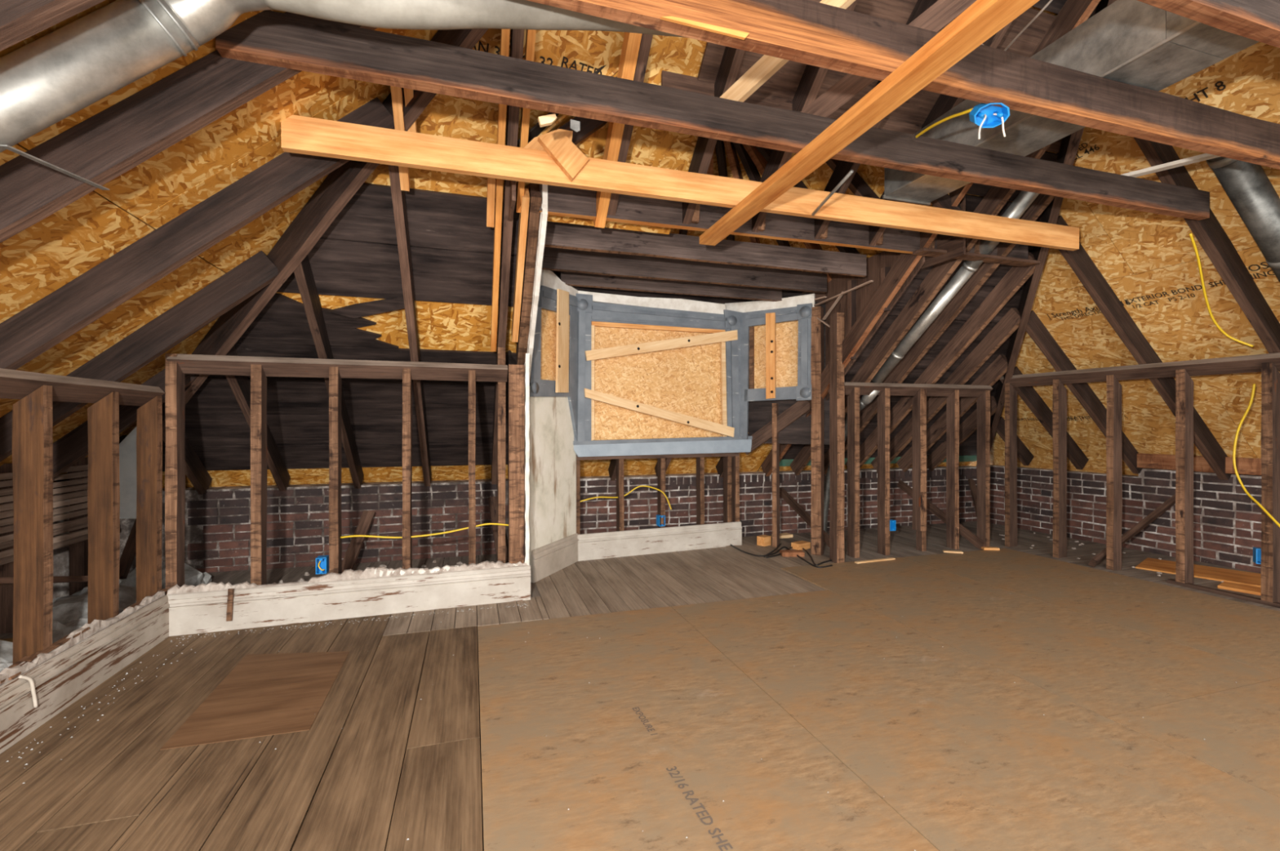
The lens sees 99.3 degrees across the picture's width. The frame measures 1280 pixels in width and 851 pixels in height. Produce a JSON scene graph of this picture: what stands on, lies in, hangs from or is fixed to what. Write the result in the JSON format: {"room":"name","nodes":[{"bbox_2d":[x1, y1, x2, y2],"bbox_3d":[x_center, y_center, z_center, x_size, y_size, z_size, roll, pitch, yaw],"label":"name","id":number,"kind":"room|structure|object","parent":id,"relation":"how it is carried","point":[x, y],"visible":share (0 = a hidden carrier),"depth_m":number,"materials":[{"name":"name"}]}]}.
{"room":"unfinished attic","nodes":[
{"label":"unfinished attic","id":0,"kind":"room"},
{"bbox_2d":[53,493,69,599],"bbox_3d":[-3.540,0.840,1.837,0.200,0.780,5.000,0,0,-17],"label":"wall","id":1,"kind":"structure","parent":0,"point":[61,555],"depth_m":3.79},
{"bbox_2d":[0,368,168,686],"bbox_3d":[-2.416,0.489,1.897,0.149,1.424,2.650,0,0,-17],"label":"wall","id":2,"kind":"structure","parent":0,"point":[32,415],"depth_m":2.58,"materials":[{"name":"brown wood"}]},
{"bbox_2d":[17,675,38,708],"bbox_3d":[-2.370,1.031,2.109,0.016,0.150,0.063,0,0,4],"label":"cord","id":3,"kind":"object","parent":2,"relation":"attached to","point":[28,679],"visible":1,"depth_m":2.12,"materials":[{"name":"white paint"}]},
{"bbox_2d":[0,595,169,754],"bbox_3d":[-2.331,1.084,1.936,0.030,0.232,2.475,0,0,-17],"label":"baseboard","id":4,"kind":"structure","parent":2,"relation":"attached to","point":[64,679],"depth_m":2.37,"materials":[{"name":"white paint"}]},
{"bbox_2d":[0,0,438,500],"bbox_3d":[-1.560,-1.435,2.763,5.506,4.628,5.800,0,0,-17],"label":"ceiling","id":5,"kind":"structure","parent":0,"point":[95,283],"depth_m":2.25,"materials":[{"name":"brown wood"}]},
{"bbox_2d":[0,0,271,152],"bbox_3d":[-1.756,-0.736,1.377,1.549,1.259,0.233,0,0,-17],"label":"duct","id":6,"kind":"object","parent":5,"relation":"attached to","point":[52,77],"visible":0.94,"depth_m":1.46,"materials":[{"name":"metal"}]},
{"bbox_2d":[0,145,109,190],"bbox_3d":[-1.692,-0.746,1.586,0.021,0.024,0.316,0,0,-7],"label":"strap","id":7,"kind":"object","parent":6,"relation":"attached to","point":[6,147],"visible":1,"depth_m":1.56,"materials":[{"name":"metal"}]},
{"bbox_2d":[262,0,688,38],"bbox_3d":[0.845,-1.312,2.065,3.974,0.249,0.179,0,0,-16],"label":"flexible duct","id":8,"kind":"object","parent":6,"relation":"attached to","point":[420,15],"visible":0.27,"depth_m":1.63,"materials":[{"name":"silver metal"}]},
{"bbox_2d":[280,115,1079,251],"bbox_3d":[0.728,-1.266,3.030,4.730,0.147,0.042,0,0,-17],"label":"crossbeam","id":9,"kind":"object","parent":5,"relation":"attached to","point":[300,135],"visible":0.92,"depth_m":2.77,"materials":[{"name":"brown wood"}]},
{"bbox_2d":[524,128,573,151],"bbox_3d":[-0.469,-1.393,2.710,0.263,0.168,0.045,0,0,-17],"label":"wood block","id":10,"kind":"object","parent":9,"relation":"attached to","point":[534,144],"visible":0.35,"depth_m":2.68,"materials":[{"name":"brown wood"}]},
{"bbox_2d":[537,131,588,182],"bbox_3d":[-0.373,-1.308,2.643,0.244,0.220,0.040,0,0,-17],"label":"wood block","id":11,"kind":"object","parent":9,"relation":"attached to","point":[570,159],"visible":1,"depth_m":2.63,"materials":[{"name":"brown wood"}]},
{"bbox_2d":[811,169,853,215],"bbox_3d":[0.991,-1.200,2.825,0.016,0.032,0.489,0,0,-4],"label":"rod","id":12,"kind":"object","parent":9,"relation":"attached to","point":[851,171],"visible":1,"depth_m":2.78,"materials":[{"name":"metal"}]},
{"bbox_2d":[699,0,1039,245],"bbox_3d":[0.829,-1.159,2.061,0.106,0.051,2.850,0,0,-17],"label":"beam","id":13,"kind":"structure","parent":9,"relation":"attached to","point":[984,19],"depth_m":1.90,"materials":[{"name":"orange wood"}]},
{"bbox_2d":[215,9,1209,220],"bbox_3d":[1.005,-1.317,2.539,5.020,0.160,0.054,0,0,-17],"label":"joist","id":14,"kind":"object","parent":5,"relation":"attached to","point":[268,37],"visible":0.94,"depth_m":2.20,"materials":[{"name":"brown wood"}]},
{"bbox_2d":[537,113,556,127],"bbox_3d":[-0.374,-1.233,2.197,0.074,0.055,0.020,0,0,-17],"label":"shard","id":15,"kind":"object","parent":14,"relation":"attached to","point":[548,120],"visible":1,"depth_m":2.19,"materials":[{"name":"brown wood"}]},
{"bbox_2d":[570,119,579,132],"bbox_3d":[-0.261,-1.207,2.192,0.039,0.047,0.003,0,0,-17],"label":"tab","id":16,"kind":"object","parent":14,"relation":"attached to","point":[575,125],"visible":1,"depth_m":2.19,"materials":[{"name":"metal"}]},
{"bbox_2d":[915,107,973,137],"bbox_3d":[1.336,-1.347,2.451,0.045,0.125,0.506,0,0,-5],"label":"cable","id":17,"kind":"object","parent":14,"relation":"attached to","point":[971,109],"visible":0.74,"depth_m":2.37,"materials":[{"name":"yellow plastic"}]},
{"bbox_2d":[1121,153,1219,177],"bbox_3d":[2.924,-1.411,2.901,0.053,0.022,0.653,0,0,-44],"label":"batten","id":18,"kind":"object","parent":14,"relation":"on","point":[1204,157],"visible":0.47,"depth_m":2.94,"materials":[{"name":"paint"}]},
{"bbox_2d":[526,0,1279,169],"bbox_3d":[1.351,-1.323,2.065,4.900,0.191,0.062,0,0,-17],"label":"joist","id":19,"kind":"object","parent":5,"relation":"attached to","point":[807,32],"visible":0.98,"depth_m":1.99,"materials":[{"name":"brown wood"}]},
{"bbox_2d":[968,102,1009,139],"bbox_3d":[1.357,-1.176,2.122,0.141,0.169,0.094,0,0,-4],"label":"ceiling box","id":20,"kind":"object","parent":19,"relation":"attached to","point":[983,115],"visible":1,"depth_m":2.12,"materials":[{"name":"blue plastic"}]},
{"bbox_2d":[1004,0,1053,51],"bbox_3d":[1.500,-1.544,2.102,0.016,0.108,0.234,0,0,-21],"label":"cable","id":21,"kind":"object","parent":19,"relation":"attached to","point":[1050,1],"visible":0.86,"depth_m":2.10,"materials":[{"name":"beige plastic"}]},
{"bbox_2d":[164,347,528,595],"bbox_3d":[-1.797,0.326,3.539,2.081,1.752,0.219,0,0,-19],"label":"wall","id":22,"kind":"structure","parent":0,"point":[176,366],"depth_m":3.44,"materials":[{"name":"brown wood"}]},
{"bbox_2d":[226,588,234,621],"bbox_3d":[-2.386,1.045,3.168,0.036,0.187,0.009,0,0,-19],"label":"stake","id":23,"kind":"object","parent":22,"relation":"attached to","point":[230,592],"visible":1,"depth_m":3.16,"materials":[{"name":"brown wood"}]},
{"bbox_2d":[315,555,328,574],"bbox_3d":[-2.011,0.881,3.445,0.058,0.100,0.070,0,0,-17],"label":"electrical box","id":24,"kind":"object","parent":22,"relation":"attached to","point":[322,562],"visible":0.99,"depth_m":3.44,"materials":[{"name":"blue plastic"}]},
{"bbox_2d":[166,565,530,636],"bbox_3d":[-1.730,1.084,3.426,2.056,0.232,0.030,0,0,-19],"label":"baseboard","id":25,"kind":"structure","parent":22,"relation":"attached to","point":[202,612],"depth_m":3.38,"materials":[{"name":"white paint"}]},
{"bbox_2d":[340,523,508,538],"bbox_3d":[-1.406,0.709,3.643,1.073,0.073,0.022,0,0,-17],"label":"cable","id":26,"kind":"object","parent":22,"relation":"attached to","point":[485,524],"visible":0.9,"depth_m":3.63,"materials":[{"name":"yellow plastic"}]},
{"bbox_2d":[119,466,977,573],"bbox_3d":[0.049,0.877,5.701,8.958,0.705,0.295,0,0,-17],"label":"brick wall","id":27,"kind":"structure","parent":0,"point":[217,534],"depth_m":4.99,"materials":[{"name":"brown brick"}]},
{"bbox_2d":[0,521,1279,850],"bbox_3d":[0.975,1.254,2.604,9.200,0.132,6.800,0,0,-17],"label":"floor","id":28,"kind":"structure","parent":0,"point":[700,667],"depth_m":2.21,"materials":[{"name":"brown wood"}]},
{"bbox_2d":[0,638,71,656],"bbox_3d":[-3.064,1.182,2.298,0.700,0.012,1.600,0,0,-17],"label":"board","id":29,"kind":"object","parent":28,"relation":"on","point":[10,640],"visible":0.02,"depth_m":2.98,"materials":[{"name":"brown wood"}]},
{"bbox_2d":[0,457,88,634],"bbox_3d":[-3.596,0.710,2.966,0.111,0.980,2.176,0,0,-17],"label":"wall","id":30,"kind":"structure","parent":28,"relation":"on","point":[77,526],"depth_m":3.49,"materials":[{"name":"brown wood"}]},
{"bbox_2d":[0,560,211,686],"bbox_3d":[-3.333,1.073,3.080,0.825,0.213,2.111,0,0,-17],"label":"insulation","id":31,"kind":"object","parent":28,"relation":"on","point":[69,613],"visible":0.3,"depth_m":3.15},
{"bbox_2d":[0,576,88,584],"bbox_3d":[-3.133,0.812,2.858,0.091,0.214,0.733,0,0,-17],"label":"board","id":32,"kind":"object","parent":31,"relation":"on","point":[3,580],"visible":0.53,"depth_m":2.93,"materials":[{"name":"brown wood"}]},
{"bbox_2d":[119,519,136,579],"bbox_3d":[-3.444,0.796,3.696,0.050,0.427,0.336,0,0,-17],"label":"strut","id":33,"kind":"object","parent":28,"relation":"on","point":[128,554],"visible":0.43,"depth_m":3.63,"materials":[{"name":"brown wood"}]},
{"bbox_2d":[342,511,374,572],"bbox_3d":[-2.341,0.959,4.509,0.095,0.451,0.447,0,0,-1],"label":"strut","id":34,"kind":"object","parent":28,"relation":"on","point":[350,557],"visible":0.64,"depth_m":4.49,"materials":[{"name":"brown wood"}]},
{"bbox_2d":[488,496,507,562],"bbox_3d":[-1.272,0.923,4.867,0.093,0.537,0.427,0,0,-28],"label":"strut","id":35,"kind":"object","parent":28,"relation":"on","point":[492,501],"visible":0.46,"depth_m":4.90,"materials":[{"name":"brown wood"}]},
{"bbox_2d":[6,547,1236,850],"bbox_3d":[0.623,1.192,3.368,6.383,0.013,3.619,0,0,-17],"label":"crumbs","id":36,"kind":"object","parent":28,"relation":"on","point":[725,548],"visible":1,"depth_m":2.96,"materials":[{"name":"white"}]},
{"bbox_2d":[271,532,1223,584],"bbox_3d":[1.037,1.184,4.798,7.895,0.033,2.646,0,0,-1],"label":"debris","id":37,"kind":"object","parent":28,"relation":"on","point":[306,574],"visible":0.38,"depth_m":4.61,"materials":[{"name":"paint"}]},
{"bbox_2d":[756,534,771,546],"bbox_3d":[1.243,1.154,5.454,0.110,0.091,0.092,0,0,-40],"label":"scrap","id":38,"kind":"object","parent":28,"relation":"on","point":[763,540],"visible":1,"depth_m":5.43,"materials":[{"name":"brown wood"}]},
{"bbox_2d":[729,543,832,568],"bbox_3d":[1.324,1.171,5.013,0.628,0.044,1.015,0,0,-17],"label":"power cord","id":39,"kind":"object","parent":28,"relation":"on","point":[769,554],"visible":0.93,"depth_m":4.95,"materials":[{"name":"black rubber"}]},
{"bbox_2d":[779,533,792,538],"bbox_3d":[1.529,1.184,5.839,0.200,0.031,0.101,0,0,-23],"label":"scrap","id":40,"kind":"object","parent":28,"relation":"on","point":[783,535],"visible":0.71,"depth_m":5.82,"materials":[{"name":"brown wood"}]},
{"bbox_2d":[779,550,804,556],"bbox_3d":[1.401,1.179,5.015,0.200,0.040,0.100,0,0,0],"label":"scrap","id":41,"kind":"object","parent":28,"relation":"on","point":[784,553],"visible":0.93,"depth_m":4.96,"materials":[{"name":"brown wood"}]},
{"bbox_2d":[791,540,810,550],"bbox_3d":[1.568,1.169,5.304,0.160,0.061,0.102,0,0,-34],"label":"scrap","id":42,"kind":"object","parent":28,"relation":"on","point":[798,545],"visible":0.93,"depth_m":5.27,"materials":[{"name":"brown wood"}]},
{"bbox_2d":[779,487,829,546],"bbox_3d":[1.689,0.938,5.517,0.035,0.534,0.934,0,0,-21],"label":"strut","id":43,"kind":"object","parent":28,"relation":"on","point":[784,494],"visible":0.67,"depth_m":5.63,"materials":[{"name":"brown wood"}]},
{"bbox_2d":[854,557,895,564],"bbox_3d":[2.058,1.182,4.760,0.420,0.013,0.031,0,0,-20],"label":"scrap","id":44,"kind":"object","parent":28,"relation":"on","point":[890,558],"visible":1,"depth_m":4.75,"materials":[{"name":"brown wood"}]},
{"bbox_2d":[823,191,1039,533],"bbox_3d":[2.313,-0.241,4.692,0.156,2.855,2.194,0,0,-22],"label":"duct","id":45,"kind":"object","parent":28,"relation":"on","point":[1024,199],"visible":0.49,"depth_m":4.44,"materials":[{"name":"metal"}]},
{"bbox_2d":[897,480,986,550],"bbox_3d":[3.180,0.925,5.820,0.038,0.566,1.231,0,0,-12],"label":"strut","id":46,"kind":"object","parent":28,"relation":"on","point":[966,534],"visible":0.66,"depth_m":5.72,"materials":[{"name":"brown wood"}]},
{"bbox_2d":[942,550,963,553],"bbox_3d":[2.928,1.182,5.091,0.160,0.013,0.052,0,0,17],"label":"scrap","id":47,"kind":"object","parent":28,"relation":"on","point":[944,551],"visible":1,"depth_m":5.08,"materials":[{"name":"brown wood"}]},
{"bbox_2d":[968,478,977,518],"bbox_3d":[3.967,0.926,6.403,0.070,0.546,0.726,0,0,22],"label":"strut","id":48,"kind":"object","parent":28,"relation":"on","point":[971,482],"visible":0.5,"depth_m":6.54,"materials":[{"name":"brown wood"}]},
{"bbox_2d":[981,546,999,551],"bbox_3d":[3.353,1.178,5.206,0.140,0.022,0.052,0,0,6],"label":"scrap","id":49,"kind":"object","parent":28,"relation":"on","point":[996,548],"visible":1,"depth_m":5.19,"materials":[{"name":"brown wood"}]},
{"bbox_2d":[1088,494,1175,567],"bbox_3d":[4.318,0.912,4.745,1.092,0.585,0.086,0,0,-18],"label":"strut","id":50,"kind":"object","parent":28,"relation":"on","point":[1100,557],"visible":0.8,"depth_m":4.73,"materials":[{"name":"brown wood"}]},
{"bbox_2d":[1135,558,1261,587],"bbox_3d":[4.607,1.193,4.412,0.501,0.014,0.800,0,0,-38],"label":"scrap","id":51,"kind":"object","parent":28,"relation":"on","point":[1245,578],"visible":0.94,"depth_m":4.39,"materials":[{"name":"orange wood"}]},
{"bbox_2d":[1217,581,1261,595],"bbox_3d":[4.477,1.189,3.853,0.202,0.021,0.500,0,0,-33],"label":"scrap","id":52,"kind":"object","parent":28,"relation":"on","point":[1249,589],"visible":0.56,"depth_m":3.95,"materials":[{"name":"orange wood"}]},
{"bbox_2d":[507,184,924,582],"bbox_3d":[0.457,-0.110,4.451,2.983,2.620,1.996,0,0,-17],"label":"wall","id":53,"kind":"structure","parent":0,"point":[615,266],"depth_m":4.64,"materials":[{"name":"white paint"}]},
{"bbox_2d":[528,285,578,440],"bbox_3d":[-0.693,-0.493,4.480,0.105,1.284,0.783,0,0,24],"label":"window","id":54,"kind":"structure","parent":53,"relation":"in","point":[554,362],"depth_m":4.46,"materials":[{"name":"grey paint"}]},
{"bbox_2d":[531,533,578,582],"bbox_3d":[-0.683,1.078,4.492,0.030,0.244,0.729,0,0,21],"label":"baseboard","id":55,"kind":"structure","parent":53,"relation":"attached to","point":[547,560],"depth_m":4.42,"materials":[{"name":"beige paint"}]},
{"bbox_2d":[580,485,671,510],"bbox_3d":[-0.157,0.686,5.082,0.962,0.244,0.056,0,0,-20],"label":"cable","id":56,"kind":"object","parent":53,"relation":"hanging from","point":[639,486],"visible":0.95,"depth_m":5.11,"materials":[{"name":"yellow plastic"}]},
{"bbox_2d":[577,521,742,561],"bbox_3d":[0.230,1.084,5.143,1.708,0.232,0.030,0,0,-22],"label":"baseboard","id":57,"kind":"structure","parent":53,"relation":"attached to","point":[594,546],"depth_m":5.11,"materials":[{"name":"white paint"}]},
{"bbox_2d":[656,515,665,526],"bbox_3d":[0.199,0.912,5.226,0.062,0.100,0.070,0,0,-23],"label":"electrical box","id":58,"kind":"object","parent":53,"relation":"attached to","point":[657,516],"visible":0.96,"depth_m":5.21,"materials":[{"name":"blue plastic"}]},
{"bbox_2d":[573,293,752,457],"bbox_3d":[0.254,-0.444,5.162,1.916,1.443,0.124,0,0,-22],"label":"window","id":59,"kind":"structure","parent":53,"relation":"in","point":[651,380],"depth_m":5.15,"materials":[{"name":"grey paint"}]},
{"bbox_2d":[740,303,812,439],"bbox_3d":[1.318,-0.502,5.309,0.737,1.276,0.156,0,0,32],"label":"window","id":60,"kind":"structure","parent":53,"relation":"in","point":[775,347],"depth_m":5.30,"materials":[{"name":"grey paint"}]},
{"bbox_2d":[802,280,873,327],"bbox_3d":[1.727,-1.073,4.830,0.059,0.429,0.914,0,0,-17],"label":"splintered lath","id":61,"kind":"object","parent":53,"relation":"attached to","point":[839,296],"visible":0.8,"depth_m":4.85,"materials":[{"name":"brown wood"}]},
{"bbox_2d":[162,0,1279,494],"bbox_3d":[0.804,-1.435,3.560,10.237,4.880,5.929,0,0,-17],"label":"ceiling","id":62,"kind":"structure","parent":0,"point":[382,262],"depth_m":3.77,"materials":[{"name":"brown wood"}]},
{"bbox_2d":[119,426,137,519],"bbox_3d":[-3.423,0.263,3.697,0.186,0.746,0.015,0,0,-17],"label":"sheet","id":63,"kind":"object","parent":62,"relation":"attached to","point":[127,447],"visible":0.36,"depth_m":3.68,"materials":[{"name":"grey"}]},
{"bbox_2d":[1137,453,1261,475],"bbox_3d":[5.078,0.335,4.163,0.044,0.138,2.160,0,0,-17],"label":"header board","id":64,"kind":"object","parent":62,"relation":"attached to","point":[1246,466],"visible":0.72,"depth_m":4.74,"materials":[{"name":"brown wood"}]},
{"bbox_2d":[1137,0,1279,48],"bbox_3d":[1.547,-1.335,1.598,4.900,0.184,0.054,0,0,-17],"label":"joist","id":65,"kind":"object","parent":62,"relation":"attached to","point":[1259,20],"visible":1,"depth_m":1.67,"materials":[{"name":"brown wood"}]},
{"bbox_2d":[882,0,1259,205],"bbox_3d":[2.067,-1.555,2.204,0.360,0.284,2.592,0,0,-17],"label":"duct","id":66,"kind":"object","parent":65,"relation":"on","point":[1135,42],"visible":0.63,"depth_m":2.23,"materials":[{"name":"metal"}]},
{"bbox_2d":[1189,232,1253,347],"bbox_3d":[3.784,-0.872,3.606,0.729,0.685,0.128,0,0,-20],"label":"cable","id":67,"kind":"object","parent":62,"relation":"hanging from","point":[1193,241],"visible":1,"depth_m":3.63,"materials":[{"name":"yellow plastic"}]},
{"bbox_2d":[1206,156,1279,282],"bbox_3d":[3.853,-0.949,3.210,1.380,1.310,0.168,0,0,-17],"label":"duct","id":68,"kind":"object","parent":62,"relation":"attached to","point":[1246,185],"visible":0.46,"depth_m":3.06,"materials":[{"name":"metal"}]},
{"bbox_2d":[495,65,965,302],"bbox_3d":[0.596,-1.929,3.927,3.518,1.498,3.752,0,0,-17],"label":"ceiling","id":69,"kind":"structure","parent":0,"point":[729,159],"depth_m":3.96,"materials":[{"name":"brown wood"}]},
{"bbox_2d":[719,0,855,102],"bbox_3d":[0.659,-1.717,2.495,0.716,0.334,0.053,0,0,44],"label":"board","id":70,"kind":"object","parent":69,"relation":"attached to","point":[766,66],"visible":0.29,"depth_m":2.57,"materials":[{"name":"brown wood"}]},
{"bbox_2d":[800,0,977,117],"bbox_3d":[1.089,-1.657,2.493,0.872,0.430,0.080,0,0,40],"label":"board","id":71,"kind":"object","parent":69,"relation":"attached to","point":[942,12],"visible":0.41,"depth_m":2.54,"materials":[{"name":"brown wood"}]},
{"bbox_2d":[827,312,992,563],"bbox_3d":[2.583,0.110,5.107,1.910,2.180,0.240,0,0,-17],"label":"wall","id":72,"kind":"structure","parent":0,"point":[837,391],"depth_m":5.06,"materials":[{"name":"brown wood"}]},
{"bbox_2d":[889,519,895,531],"bbox_3d":[2.333,0.928,5.069,0.060,0.095,0.070,0,0,-17],"label":"electrical box","id":73,"kind":"object","parent":72,"relation":"attached to","point":[892,522],"visible":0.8,"depth_m":5.06,"materials":[{"name":"blue plastic"}]},
{"bbox_2d":[989,465,1261,573],"bbox_3d":[4.970,0.823,5.198,0.294,0.815,3.610,0,0,-17],"label":"brick wall","id":74,"kind":"structure","parent":0,"point":[1227,522],"depth_m":5.15,"materials":[{"name":"brown brick"}]},
{"bbox_2d":[1000,352,1279,608],"bbox_3d":[4.083,0.352,4.113,0.122,1.697,2.851,0,0,-17],"label":"wall","id":75,"kind":"structure","parent":0,"point":[1268,365],"depth_m":4.10,"materials":[{"name":"brown wood"}]},
{"bbox_2d":[1232,383,1279,528],"bbox_3d":[4.185,0.195,3.675,0.045,0.962,0.347,0,0,9],"label":"cable","id":76,"kind":"object","parent":75,"relation":"attached to","point":[1257,503],"visible":1,"depth_m":3.77,"materials":[{"name":"yellow plastic"}]},
{"bbox_2d":[1253,546,1261,564],"bbox_3d":[4.213,0.883,3.681,0.075,0.100,0.070,0,0,36],"label":"electrical box","id":77,"kind":"object","parent":75,"relation":"attached to","point":[1256,551],"visible":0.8,"depth_m":3.71,"materials":[{"name":"blue plastic"}]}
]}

